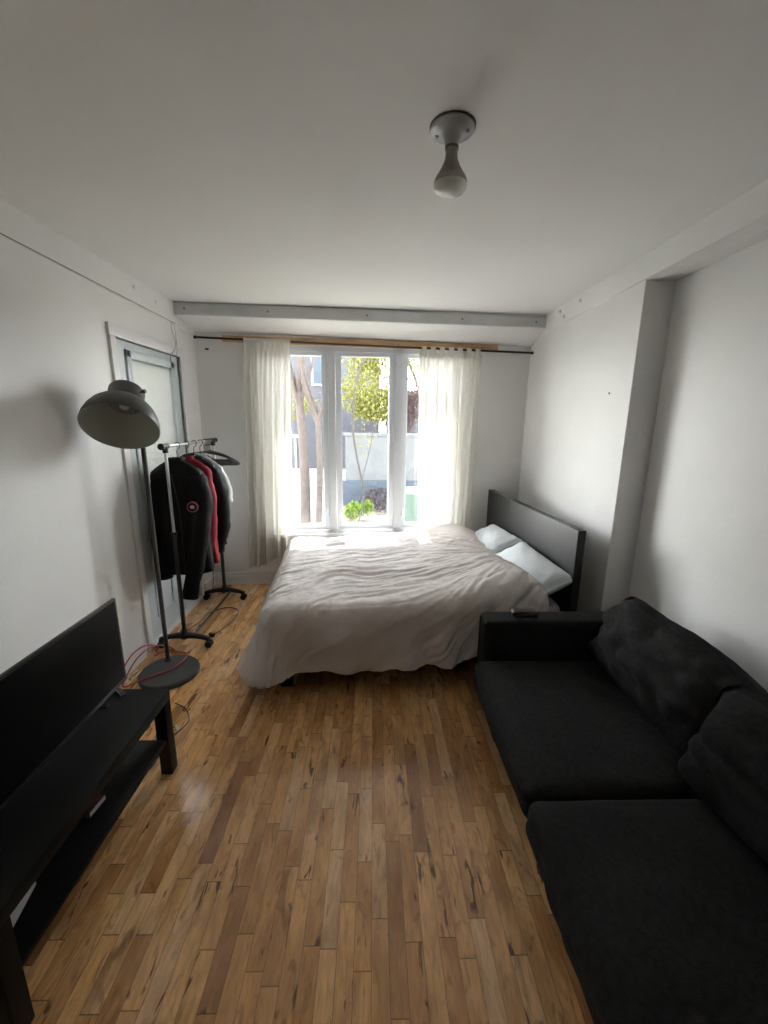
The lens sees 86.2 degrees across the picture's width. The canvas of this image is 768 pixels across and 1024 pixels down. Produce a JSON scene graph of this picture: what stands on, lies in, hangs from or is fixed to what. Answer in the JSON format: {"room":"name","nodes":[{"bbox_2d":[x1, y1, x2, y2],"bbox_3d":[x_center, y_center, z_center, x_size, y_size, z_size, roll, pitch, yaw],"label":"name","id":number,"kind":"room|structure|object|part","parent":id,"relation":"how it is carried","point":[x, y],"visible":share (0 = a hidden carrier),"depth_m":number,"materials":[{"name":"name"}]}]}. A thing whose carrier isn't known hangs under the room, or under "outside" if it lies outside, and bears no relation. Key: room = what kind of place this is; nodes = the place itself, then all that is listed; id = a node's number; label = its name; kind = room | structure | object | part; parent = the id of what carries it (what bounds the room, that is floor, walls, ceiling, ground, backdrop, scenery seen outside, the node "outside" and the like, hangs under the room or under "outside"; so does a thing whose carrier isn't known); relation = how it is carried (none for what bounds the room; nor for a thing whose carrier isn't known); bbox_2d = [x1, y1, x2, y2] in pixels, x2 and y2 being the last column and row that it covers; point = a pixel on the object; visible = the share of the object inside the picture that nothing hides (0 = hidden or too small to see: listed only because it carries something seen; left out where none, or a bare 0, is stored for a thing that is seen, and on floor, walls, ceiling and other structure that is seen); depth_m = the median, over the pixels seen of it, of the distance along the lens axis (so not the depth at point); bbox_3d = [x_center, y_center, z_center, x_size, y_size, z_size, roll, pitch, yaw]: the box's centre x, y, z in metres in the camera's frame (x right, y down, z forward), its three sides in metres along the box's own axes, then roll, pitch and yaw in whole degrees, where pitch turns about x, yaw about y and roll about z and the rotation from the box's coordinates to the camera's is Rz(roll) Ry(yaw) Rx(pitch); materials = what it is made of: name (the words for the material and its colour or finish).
{"room":"studio apartment","nodes":[
{"label":"studio apartment","id":0,"kind":"room"},
{"bbox_2d":[0,235,213,673],"bbox_3d":[-1.640,0.140,0.914,0.304,2.395,6.000,0,13,-1],"label":"wall","id":1,"kind":"structure","parent":0,"point":[67,550],"depth_m":1.90,"materials":[{"name":"paint"}]},
{"bbox_2d":[0,199,194,333],"bbox_3d":[-1.573,-0.955,0.773,0.221,0.177,5.800,0,13,-1],"label":"trim","id":2,"kind":"structure","parent":1,"relation":"attached to","point":[16,226],"depth_m":2.02,"materials":[{"name":"paint"}]},
{"bbox_2d":[124,643,146,676],"bbox_3d":[-1.494,1.353,0.523,0.048,0.100,4.300,0,13,-1],"label":"baseboard","id":3,"kind":"structure","parent":1,"relation":"attached to","point":[136,654],"depth_m":2.51,"materials":[{"name":"paint"}]},
{"bbox_2d":[105,321,204,653],"bbox_3d":[-1.548,-0.157,2.892,0.126,2.011,0.905,0,13,-1],"label":"door","id":4,"kind":"structure","parent":1,"relation":"in","point":[149,369],"depth_m":2.73,"materials":[{"name":"paint"}]},
{"bbox_3d":[-1.544,-0.447,2.838,0.018,1.190,0.595,0,13,-1],"label":"glazing frame","id":5,"kind":"part","parent":4,"relation":"part of","materials":[{"name":"glass"}]},
{"bbox_2d":[131,359,176,479],"bbox_3d":[-1.563,-0.462,2.838,0.011,1.141,0.523,0,13,-1],"label":"blind","id":6,"kind":"object","parent":4,"relation":"attached to","point":[158,381],"depth_m":2.86,"materials":[{"name":"white"}]},
{"bbox_2d":[170,323,176,368],"bbox_3d":[-1.519,-1.195,2.950,0.010,0.331,0.125,0,13,-1],"label":"loose wire","id":7,"kind":"object","parent":1,"relation":"hanging from","point":[171,323],"visible":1,"depth_m":2.95,"materials":[{"name":"grey plastic"}]},
{"bbox_2d":[204,574,215,590],"bbox_3d":[-1.568,0.646,3.677,0.034,0.100,0.235,0,13,-1],"label":"trim","id":8,"kind":"structure","parent":1,"relation":"attached to","point":[208,584],"depth_m":3.66,"materials":[{"name":"paint"}]},
{"bbox_2d":[23,584,593,1023],"bbox_3d":[-0.014,1.309,1.293,3.550,0.120,6.150,0,13,-1],"label":"floor","id":9,"kind":"structure","parent":0,"point":[327,847],"depth_m":1.39,"materials":[{"name":"brown wood"}]},
{"bbox_2d":[0,689,177,1023],"bbox_3d":[-1.120,1.024,1.362,0.440,0.384,0.833,0,13,-1],"label":"tv stand","id":10,"kind":"object","parent":9,"relation":"on","point":[46,839],"visible":0.78,"depth_m":1.25,"materials":[{"name":"black wood"}]},
{"bbox_3d":[-0.916,1.132,0.990,0.048,0.339,0.048,0,13,-1],"label":"leg","id":11,"kind":"part","parent":10,"relation":"part of","materials":[{"name":"black wood"}]},
{"bbox_2d":[10,881,35,926],"bbox_3d":[-1.052,1.077,1.121,0.116,0.036,0.112,-2,13,-13],"label":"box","id":12,"kind":"object","parent":10,"relation":"on","point":[14,916],"visible":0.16,"depth_m":1.12,"materials":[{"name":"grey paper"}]},
{"bbox_2d":[0,598,126,810],"bbox_3d":[-1.135,0.632,1.347,0.105,0.386,0.805,0,13,-1],"label":"television","id":13,"kind":"object","parent":10,"relation":"on","point":[49,694],"visible":1,"depth_m":1.37,"materials":[{"name":"black plastic"}]},
{"bbox_2d":[13,740,165,965],"bbox_3d":[-1.121,1.050,1.368,0.418,0.020,0.733,0,13,-1],"label":"shelf","id":14,"kind":"object","parent":10,"relation":"attached to","point":[53,886],"depth_m":1.28,"materials":[{"name":"black wood"}]},
{"bbox_2d":[83,794,105,817],"bbox_3d":[-1.056,1.016,1.424,0.130,0.022,0.071,2,13,4],"label":"book","id":15,"kind":"object","parent":10,"relation":"on","point":[100,799],"visible":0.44,"depth_m":1.41,"materials":[{"name":"red paper"}]},
{"bbox_2d":[116,687,126,696],"bbox_3d":[-1.092,0.746,1.701,0.074,0.008,0.020,10,16,37],"label":"remote control","id":16,"kind":"object","parent":10,"relation":"on","point":[119,690],"visible":0.79,"depth_m":1.69,"materials":[{"name":"black plastic"}]},
{"bbox_3d":[-0.934,0.961,1.754,0.048,0.339,0.048,0,13,-1],"label":"leg","id":17,"kind":"part","parent":10,"relation":"part of","materials":[{"name":"black wood"}]},
{"bbox_2d":[77,380,199,689],"bbox_3d":[-1.289,0.162,2.225,0.336,1.685,0.435,4,13,14],"label":"floor lamp","id":18,"kind":"object","parent":9,"relation":"on","point":[119,416],"visible":1,"depth_m":2.17,"materials":[{"name":"grey metal"}]},
{"bbox_3d":[-1.299,-0.483,2.046,0.343,0.348,0.348,0,13,-1],"label":"lamp shade","id":19,"kind":"part","parent":18,"relation":"part of","materials":[{"name":"grey metal"}]},
{"bbox_3d":[-1.319,-0.558,2.093,0.051,0.077,0.074,0,13,-1],"label":"bulb","id":20,"kind":"part","parent":18,"relation":"part of","materials":[{"name":"white glass"}]},
{"bbox_2d":[122,644,187,687],"bbox_3d":[-1.368,0.888,2.490,0.269,0.145,0.422,0,13,-1],"label":"extension cord","id":21,"kind":"object","parent":9,"relation":"on","point":[150,645],"visible":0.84,"depth_m":2.45,"materials":[{"name":"red plastic"}]},
{"bbox_2d":[150,703,189,768],"bbox_3d":[-1.094,1.080,1.947,0.291,0.012,0.445,7,14,27],"label":"cable","id":22,"kind":"object","parent":9,"relation":"on","point":[175,726],"visible":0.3,"depth_m":2.02,"materials":[{"name":"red plastic"}]},
{"bbox_2d":[178,575,216,631],"bbox_3d":[-1.447,0.717,3.222,0.073,0.159,0.803,1,13,0],"label":"cable","id":23,"kind":"object","parent":9,"relation":"on","point":[215,575],"visible":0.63,"depth_m":3.20,"materials":[{"name":"grey plastic"}]},
{"bbox_2d":[157,438,246,647],"bbox_3d":[-1.332,0.164,2.972,0.357,1.351,0.850,0,13,-1],"label":"clothes rack","id":24,"kind":"object","parent":9,"relation":"on","point":[184,634],"visible":0.85,"depth_m":2.72,"materials":[{"name":"black metal"}]},
{"bbox_3d":[-1.315,-0.386,2.424,0.039,0.039,0.020,0,13,-1],"label":"knob","id":25,"kind":"part","parent":24,"relation":"part of","materials":[{"name":"black plastic"}]},
{"bbox_3d":[-1.319,-0.125,2.523,0.018,0.553,0.018,0,13,-1],"label":"post","id":26,"kind":"part","parent":24,"relation":"part of","materials":[{"name":"silver metal"}]},
{"bbox_3d":[-1.325,0.477,2.658,0.026,0.680,0.026,0,13,-1],"label":"post","id":27,"kind":"part","parent":24,"relation":"part of","materials":[{"name":"black plastic"}]},
{"bbox_2d":[174,442,197,467],"bbox_3d":[-1.320,-0.353,2.621,0.254,0.185,0.008,0,13,-1],"label":"clothes hanger","id":28,"kind":"object","parent":24,"relation":"hanging from","point":[175,442],"visible":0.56,"depth_m":2.62,"materials":[{"name":"black plastic"}]},
{"bbox_2d":[150,457,213,599],"bbox_3d":[-1.322,0.112,2.703,0.418,0.934,0.226,0,13,-1],"label":"jacket","id":29,"kind":"object","parent":28,"relation":"hanging from","point":[192,498],"visible":0.94,"depth_m":2.63,"materials":[{"name":"black fabric"}]},
{"bbox_3d":[-1.325,-0.476,2.829,0.018,0.018,0.750,0,13,-1],"label":"rail","id":30,"kind":"part","parent":24,"relation":"part of","materials":[{"name":"silver metal"}]},
{"bbox_2d":[185,441,205,465],"bbox_3d":[-1.324,-0.383,2.752,0.254,0.185,0.008,0,13,-1],"label":"clothes hanger","id":31,"kind":"object","parent":24,"relation":"hanging from","point":[185,441],"visible":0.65,"depth_m":2.75,"materials":[{"name":"black plastic"}]},
{"bbox_2d":[180,456,219,563],"bbox_3d":[-1.328,-0.007,2.826,0.356,0.751,0.119,0,13,-1],"label":"jacket","id":32,"kind":"object","parent":31,"relation":"hanging from","point":[207,471],"visible":0.22,"depth_m":2.81,"materials":[{"name":"red fabric"}]},
{"bbox_2d":[189,440,213,465],"bbox_3d":[-1.326,-0.408,2.864,0.254,0.185,0.008,0,13,-1],"label":"clothes hanger","id":33,"kind":"object","parent":24,"relation":"hanging from","point":[193,440],"visible":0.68,"depth_m":2.87,"materials":[{"name":"black plastic"}]},
{"bbox_2d":[194,456,230,552],"bbox_3d":[-1.315,-0.051,2.940,0.416,0.696,0.122,0,13,-1],"label":"jacket","id":34,"kind":"object","parent":33,"relation":"hanging from","point":[223,504],"visible":0.31,"depth_m":2.91,"materials":[{"name":"fabric"}]},
{"bbox_2d":[182,439,229,460],"bbox_3d":[-1.331,-0.460,3.037,0.426,0.158,0.016,4,13,14],"label":"clothes hanger","id":35,"kind":"object","parent":24,"relation":"hanging from","point":[204,451],"visible":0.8,"depth_m":3.02,"materials":[{"name":"black plastic"}]},
{"bbox_2d":[188,439,232,461],"bbox_3d":[-1.331,-0.460,3.060,0.426,0.168,0.015,3,13,9],"label":"clothes hanger","id":36,"kind":"object","parent":24,"relation":"hanging from","point":[231,460],"visible":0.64,"depth_m":3.05,"materials":[{"name":"black plastic"}]},
{"bbox_2d":[192,439,234,462],"bbox_3d":[-1.332,-0.460,3.082,0.426,0.178,0.015,2,13,4],"label":"clothes hanger","id":37,"kind":"object","parent":24,"relation":"hanging from","point":[233,461],"visible":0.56,"depth_m":3.08,"materials":[{"name":"black plastic"}]},
{"bbox_2d":[207,439,236,463],"bbox_3d":[-1.332,-0.460,3.105,0.426,0.188,0.015,0,13,0],"label":"clothes hanger","id":38,"kind":"object","parent":24,"relation":"hanging from","point":[235,462],"visible":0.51,"depth_m":3.12,"materials":[{"name":"black plastic"}]},
{"bbox_2d":[208,439,237,464],"bbox_3d":[-1.333,-0.460,3.127,0.426,0.198,0.015,-1,13,-5],"label":"clothes hanger","id":39,"kind":"object","parent":24,"relation":"hanging from","point":[210,439],"visible":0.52,"depth_m":3.15,"materials":[{"name":"black plastic"}]},
{"bbox_3d":[-1.343,0.313,3.390,0.026,0.680,0.026,0,13,-1],"label":"post","id":40,"kind":"part","parent":24,"relation":"part of","materials":[{"name":"black plastic"}]},
{"bbox_2d":[208,438,239,465],"bbox_3d":[-1.333,-0.460,3.150,0.426,0.208,0.015,-2,13,-10],"label":"clothes hanger","id":41,"kind":"object","parent":24,"relation":"hanging from","point":[209,438],"visible":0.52,"depth_m":3.19,"materials":[{"name":"black plastic"}]},
{"bbox_2d":[187,607,238,637],"bbox_3d":[-1.281,0.822,3.070,0.258,0.026,0.522,3,13,11],"label":"cable","id":42,"kind":"object","parent":9,"relation":"on","point":[211,634],"visible":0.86,"depth_m":3.05,"materials":[{"name":"black plastic"}]},
{"bbox_2d":[281,489,585,686],"bbox_3d":[0.203,0.399,3.053,1.772,0.890,1.470,-1,13,-6],"label":"bed","id":43,"kind":"object","parent":9,"relation":"on","point":[559,541],"visible":0.05,"depth_m":2.66,"materials":[{"name":"black wood"}]},
{"bbox_3d":[-0.562,0.937,2.377,0.070,0.120,0.070,-1,13,-6],"label":"leg","id":44,"kind":"part","parent":43,"relation":"part of","materials":[{"name":"black wood"}]},
{"bbox_2d":[237,524,548,688],"bbox_3d":[0.028,0.487,2.941,1.853,0.556,1.601,-1,13,-6],"label":"duvet","id":45,"kind":"object","parent":43,"relation":"on","point":[409,600],"visible":0.95,"depth_m":2.29,"materials":[{"name":"white fabric"}]},
{"bbox_3d":[0.176,0.667,3.044,1.710,0.170,1.340,-1,13,-6],"label":"frame","id":46,"kind":"part","parent":43,"relation":"part of","materials":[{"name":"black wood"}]},
{"bbox_2d":[475,524,521,552],"bbox_3d":[0.885,0.233,3.356,0.267,0.208,0.589,-1,13,-5],"label":"pillow","id":47,"kind":"object","parent":43,"relation":"on","point":[495,538],"visible":0.56,"depth_m":3.17,"materials":[{"name":"white fabric"}]},
{"bbox_2d":[496,541,571,595],"bbox_3d":[0.952,0.375,2.715,0.280,0.214,0.634,-2,13,-10],"label":"pillow","id":48,"kind":"object","parent":43,"relation":"on","point":[550,576],"visible":0.57,"depth_m":2.57,"materials":[{"name":"white fabric"}]},
{"bbox_3d":[1.058,0.375,3.154,0.050,0.870,1.450,-1,13,-6],"label":"headboard","id":49,"kind":"part","parent":43,"relation":"part of","materials":[{"name":"black wood"}]},
{"bbox_3d":[0.173,0.540,3.015,1.700,0.220,1.260,-1,13,-6],"label":"mattress","id":50,"kind":"part","parent":43,"relation":"part of","materials":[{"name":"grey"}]},
{"bbox_2d":[474,596,767,1023],"bbox_3d":[0.947,0.887,1.324,1.022,0.709,1.832,0,13,-1],"label":"sofa","id":51,"kind":"object","parent":9,"relation":"on","point":[633,750],"visible":1,"depth_m":1.24,"materials":[{"name":"grey fabric"}]},
{"bbox_2d":[510,608,537,616],"bbox_3d":[0.719,0.517,2.107,0.130,0.034,0.056,0,13,-1],"label":"glasses case","id":52,"kind":"object","parent":51,"relation":"on","point":[516,612],"visible":1,"depth_m":2.08,"materials":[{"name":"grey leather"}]},
{"bbox_3d":[0.969,0.760,2.163,0.929,0.468,0.141,0,13,-1],"label":"arm","id":53,"kind":"part","parent":51,"relation":"part of","materials":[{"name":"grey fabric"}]},
{"bbox_2d":[474,661,694,818],"bbox_3d":[0.857,0.896,1.724,0.821,0.183,0.780,0,13,-1],"label":"seat cushion","id":54,"kind":"object","parent":51,"relation":"on","point":[561,731],"depth_m":1.55,"materials":[{"name":"grey fabric"}]},
{"bbox_2d":[525,799,767,1023],"bbox_3d":[0.858,1.064,0.968,0.825,0.183,0.779,0,13,-1],"label":"seat cushion","id":55,"kind":"object","parent":51,"relation":"on","point":[659,908],"depth_m":1.01,"materials":[{"name":"grey fabric"}]},
{"bbox_2d":[589,596,767,753],"bbox_3d":[1.166,0.663,1.705,0.337,0.390,0.744,0,13,-1],"label":"cushion","id":56,"kind":"object","parent":51,"relation":"on","point":[667,679],"depth_m":1.58,"materials":[{"name":"grey fabric"}]},
{"bbox_2d":[677,685,767,863],"bbox_3d":[1.150,0.820,0.950,0.364,0.410,0.928,0,13,-1],"label":"cushion","id":57,"kind":"object","parent":51,"relation":"on","point":[722,768],"depth_m":1.20,"materials":[{"name":"grey fabric"}]},
{"bbox_2d":[193,332,530,572],"bbox_3d":[-0.101,-0.514,3.776,3.448,2.450,0.204,-1,13,-5],"label":"wall","id":58,"kind":"structure","parent":0,"point":[219,364],"depth_m":3.64,"materials":[{"name":"paint"}]},
{"bbox_2d":[213,571,276,584],"bbox_3d":[-0.162,0.600,3.910,2.867,0.115,0.018,-1,13,-5],"label":"baseboard","id":59,"kind":"structure","parent":58,"relation":"attached to","point":[259,577],"depth_m":3.80,"materials":[{"name":"paint"}]},
{"bbox_2d":[222,335,497,349],"bbox_3d":[-0.165,-1.417,3.452,2.316,0.068,0.026,-1,13,-5],"label":"board","id":60,"kind":"object","parent":58,"relation":"attached to","point":[367,342],"visible":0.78,"depth_m":3.45,"materials":[{"name":"wood"}]},
{"bbox_2d":[193,335,533,353],"bbox_3d":[-0.112,-1.384,3.405,2.823,0.075,0.023,-1,13,-5],"label":"curtain rod","id":61,"kind":"object","parent":60,"relation":"attached to","point":[194,336],"visible":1,"depth_m":3.40,"materials":[{"name":"black metal"}]},
{"bbox_2d":[243,337,292,568],"bbox_3d":[-0.993,-0.454,3.533,0.439,1.952,0.127,-2,13,-12],"label":"curtain","id":62,"kind":"object","parent":61,"relation":"hanging from","point":[266,362],"visible":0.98,"depth_m":3.51,"materials":[{"name":"white fabric"}]},
{"bbox_2d":[417,346,481,529],"bbox_3d":[0.559,-0.614,3.643,0.538,1.604,0.096,0,13,-5],"label":"curtain","id":63,"kind":"object","parent":61,"relation":"hanging from","point":[449,383],"visible":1,"depth_m":3.63,"materials":[{"name":"white fabric"}]},
{"bbox_2d":[173,302,546,346],"bbox_3d":[-0.120,-1.492,3.335,3.030,0.220,0.428,-1,13,-5],"label":"trim","id":64,"kind":"structure","parent":58,"relation":"attached to","point":[442,333],"depth_m":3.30,"materials":[{"name":"paint"}]},
{"bbox_2d":[265,346,465,537],"bbox_3d":[-0.174,-0.605,3.743,1.824,1.650,0.276,-1,13,-5],"label":"window","id":65,"kind":"structure","parent":58,"relation":"in","point":[330,356],"depth_m":3.67,"materials":[{"name":"white plastic"}]},
{"bbox_3d":[-0.748,-0.607,3.658,0.510,1.550,0.070,-1,13,-5],"label":"sash","id":66,"kind":"part","parent":65,"relation":"part of","materials":[{"name":"glass"}]},
{"bbox_3d":[-0.172,0.205,3.817,1.825,0.027,0.065,-1,13,-5],"label":"sill","id":67,"kind":"part","parent":65,"relation":"part of","materials":[{"name":"paint"}]},
{"bbox_3d":[-0.170,-0.614,3.713,0.517,1.550,0.070,-1,13,-5],"label":"sash","id":68,"kind":"part","parent":65,"relation":"part of","materials":[{"name":"glass"}]},
{"bbox_3d":[0.406,-0.620,3.767,0.509,1.550,0.070,-1,13,-5],"label":"sash","id":69,"kind":"part","parent":65,"relation":"part of","materials":[{"name":"white plastic"}]},
{"bbox_2d":[498,345,526,351],"bbox_3d":[1.119,-1.419,3.581,0.256,0.059,0.014,-1,13,-5],"label":"trim","id":70,"kind":"structure","parent":58,"relation":"attached to","point":[502,348],"depth_m":3.57,"materials":[{"name":"paint"}]},
{"bbox_2d":[0,0,767,314],"bbox_3d":[0.011,-1.121,0.774,3.550,0.200,6.200,0,13,-1],"label":"ceiling","id":71,"kind":"structure","parent":0,"point":[260,152],"depth_m":1.22,"materials":[{"name":"paint"}]},
{"bbox_2d":[429,110,475,198],"bbox_3d":[0.196,-1.023,1.198,0.132,0.175,0.132,0,13,-1],"label":"ceiling light","id":72,"kind":"object","parent":71,"relation":"attached to","point":[451,128],"visible":1,"depth_m":1.17,"materials":[{"name":"grey ceramic"}]},
{"bbox_3d":[0.196,-0.952,1.214,0.098,0.028,0.098,0,13,-1],"label":"bulb","id":73,"kind":"part","parent":72,"relation":"part of","materials":[{"name":"white glass"}]},
{"bbox_2d":[518,238,767,691],"bbox_3d":[1.528,0.132,1.092,0.388,2.395,6.200,0,13,-1],"label":"wall","id":74,"kind":"structure","parent":0,"point":[646,422],"depth_m":2.09,"materials":[{"name":"paint"}]},
{"bbox_2d":[540,179,767,334],"bbox_3d":[1.455,-0.959,0.846,0.256,0.140,5.800,0,13,-1],"label":"trim","id":75,"kind":"structure","parent":74,"relation":"attached to","point":[742,223],"depth_m":1.79,"materials":[{"name":"paint"}]},
{"label":"outside","id":76,"kind":"structure","parent":0,"visible":0},
{"bbox_2d":[337,505,386,525],"bbox_3d":[-0.542,-2.907,21.862,60.000,0.200,36.050,0,13,-1],"label":"ground","id":77,"kind":"structure","parent":76,"point":[375,516],"depth_m":7.90,"materials":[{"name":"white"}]},
{"bbox_2d":[292,468,345,523],"bbox_3d":[-2.938,-0.458,10.385,3.850,0.032,11.400,0,13,-1],"label":"path","id":78,"kind":"structure","parent":77,"relation":"on","point":[313,471],"depth_m":10.28,"materials":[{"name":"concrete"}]},
{"bbox_2d":[291,435,299,474],"bbox_3d":[-2.855,-1.262,10.416,1.710,1.550,0.090,0,13,-1],"label":"gate","id":79,"kind":"object","parent":78,"relation":"on","point":[292,436],"visible":0.06,"depth_m":10.37,"materials":[{"name":"white metal"}]},
{"bbox_2d":[290,356,314,522],"bbox_3d":[-1.667,-1.915,7.288,1.489,4.260,1.177,5,13,18],"label":"tree","id":80,"kind":"object","parent":78,"relation":"on","point":[298,393],"visible":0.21,"depth_m":7.05,"materials":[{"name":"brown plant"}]},
{"bbox_2d":[291,391,319,421],"bbox_3d":[-2.689,-2.182,11.767,1.788,2.804,1.106,0,13,-1],"label":"tree","id":81,"kind":"object","parent":78,"relation":"on","point":[306,405],"visible":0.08,"depth_m":11.55,"materials":[{"name":"green plant"}]},
{"bbox_2d":[295,356,322,522],"bbox_3d":[-1.082,-1.672,7.158,1.080,3.858,1.036,0,13,-1],"label":"tree","id":82,"kind":"object","parent":78,"relation":"on","point":[317,414],"visible":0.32,"depth_m":6.96,"materials":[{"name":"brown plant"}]},
{"bbox_2d":[290,356,379,468],"bbox_3d":[-4.758,-5.524,16.995,9.500,6.950,4.400,0,13,-1],"label":"house","id":83,"kind":"structure","parent":77,"relation":"on","point":[315,381],"depth_m":15.37,"materials":[{"name":"grey brick"}]},
{"bbox_2d":[344,499,373,519],"bbox_3d":[-0.467,-0.042,7.687,0.585,0.404,0.367,-2,13,-12],"label":"shrub","id":84,"kind":"object","parent":77,"relation":"on","point":[353,510],"visible":0.93,"depth_m":7.63,"materials":[{"name":"green plant"}]},
{"bbox_2d":[348,358,381,522],"bbox_3d":[-0.318,-1.279,6.939,0.555,3.165,0.403,0,13,-1],"label":"sapling","id":85,"kind":"object","parent":77,"relation":"on","point":[363,359],"visible":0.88,"depth_m":6.86,"materials":[{"name":"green plant"}]},
{"bbox_2d":[358,487,386,512],"bbox_3d":[0.031,-0.234,8.461,1.114,0.576,0.603,0,13,-1],"label":"brushwood","id":86,"kind":"object","parent":77,"relation":"on","point":[377,494],"visible":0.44,"depth_m":8.38,"materials":[{"name":"grey plant"}]},
{"bbox_2d":[341,357,418,422],"bbox_3d":[0.694,-2.695,10.215,3.875,4.551,1.326,0,13,-1],"label":"tree","id":87,"kind":"object","parent":77,"relation":"on","point":[366,404],"visible":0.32,"depth_m":9.95,"materials":[{"name":"green plant"}]},
{"bbox_2d":[343,433,417,505],"bbox_3d":[2.982,-0.936,9.181,7.780,1.570,0.380,0,13,-1],"label":"wall","id":88,"kind":"structure","parent":77,"relation":"on","point":[375,474],"depth_m":8.98,"materials":[{"name":"white paint"}]},
{"bbox_2d":[370,376,418,432],"bbox_3d":[0.946,-2.439,11.761,3.017,3.386,1.027,0,13,-1],"label":"tree","id":89,"kind":"object","parent":77,"relation":"on","point":[415,398],"visible":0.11,"depth_m":11.53,"materials":[{"name":"green plant"}]},
{"bbox_2d":[386,391,418,432],"bbox_3d":[3.872,-2.697,14.431,7.750,2.730,3.050,0,13,-1],"label":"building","id":90,"kind":"structure","parent":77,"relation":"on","point":[415,427],"depth_m":12.93,"materials":[{"name":"grey brick"}]},
{"bbox_2d":[405,487,417,521],"bbox_3d":[0.583,-0.155,7.771,0.540,0.615,0.540,0,13,-1],"label":"bin","id":91,"kind":"object","parent":77,"relation":"on","point":[411,493],"visible":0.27,"depth_m":7.55,"materials":[{"name":"green plastic"}]},
{"bbox_3d":[0.586,-0.401,7.715,0.540,0.110,0.540,0,13,-1],"label":"lid","id":92,"kind":"part","parent":91,"relation":"part of","materials":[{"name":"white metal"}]},
{"bbox_3d":[-1.329,-0.431,2.967,0.255,0.185,0.008,0,13,-1],"label":"clothes hanger","id":93,"kind":"object","parent":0,"visible":0},
{"bbox_2d":[194,453,232,537],"bbox_3d":[-1.317,-0.117,3.034,0.391,0.635,0.073,0,13,-1],"label":"shirt","id":94,"kind":"object","parent":93,"relation":"hanging from","point":[227,484],"visible":0.22,"depth_m":2.99,"materials":[{"name":"white fabric"}]}
]}

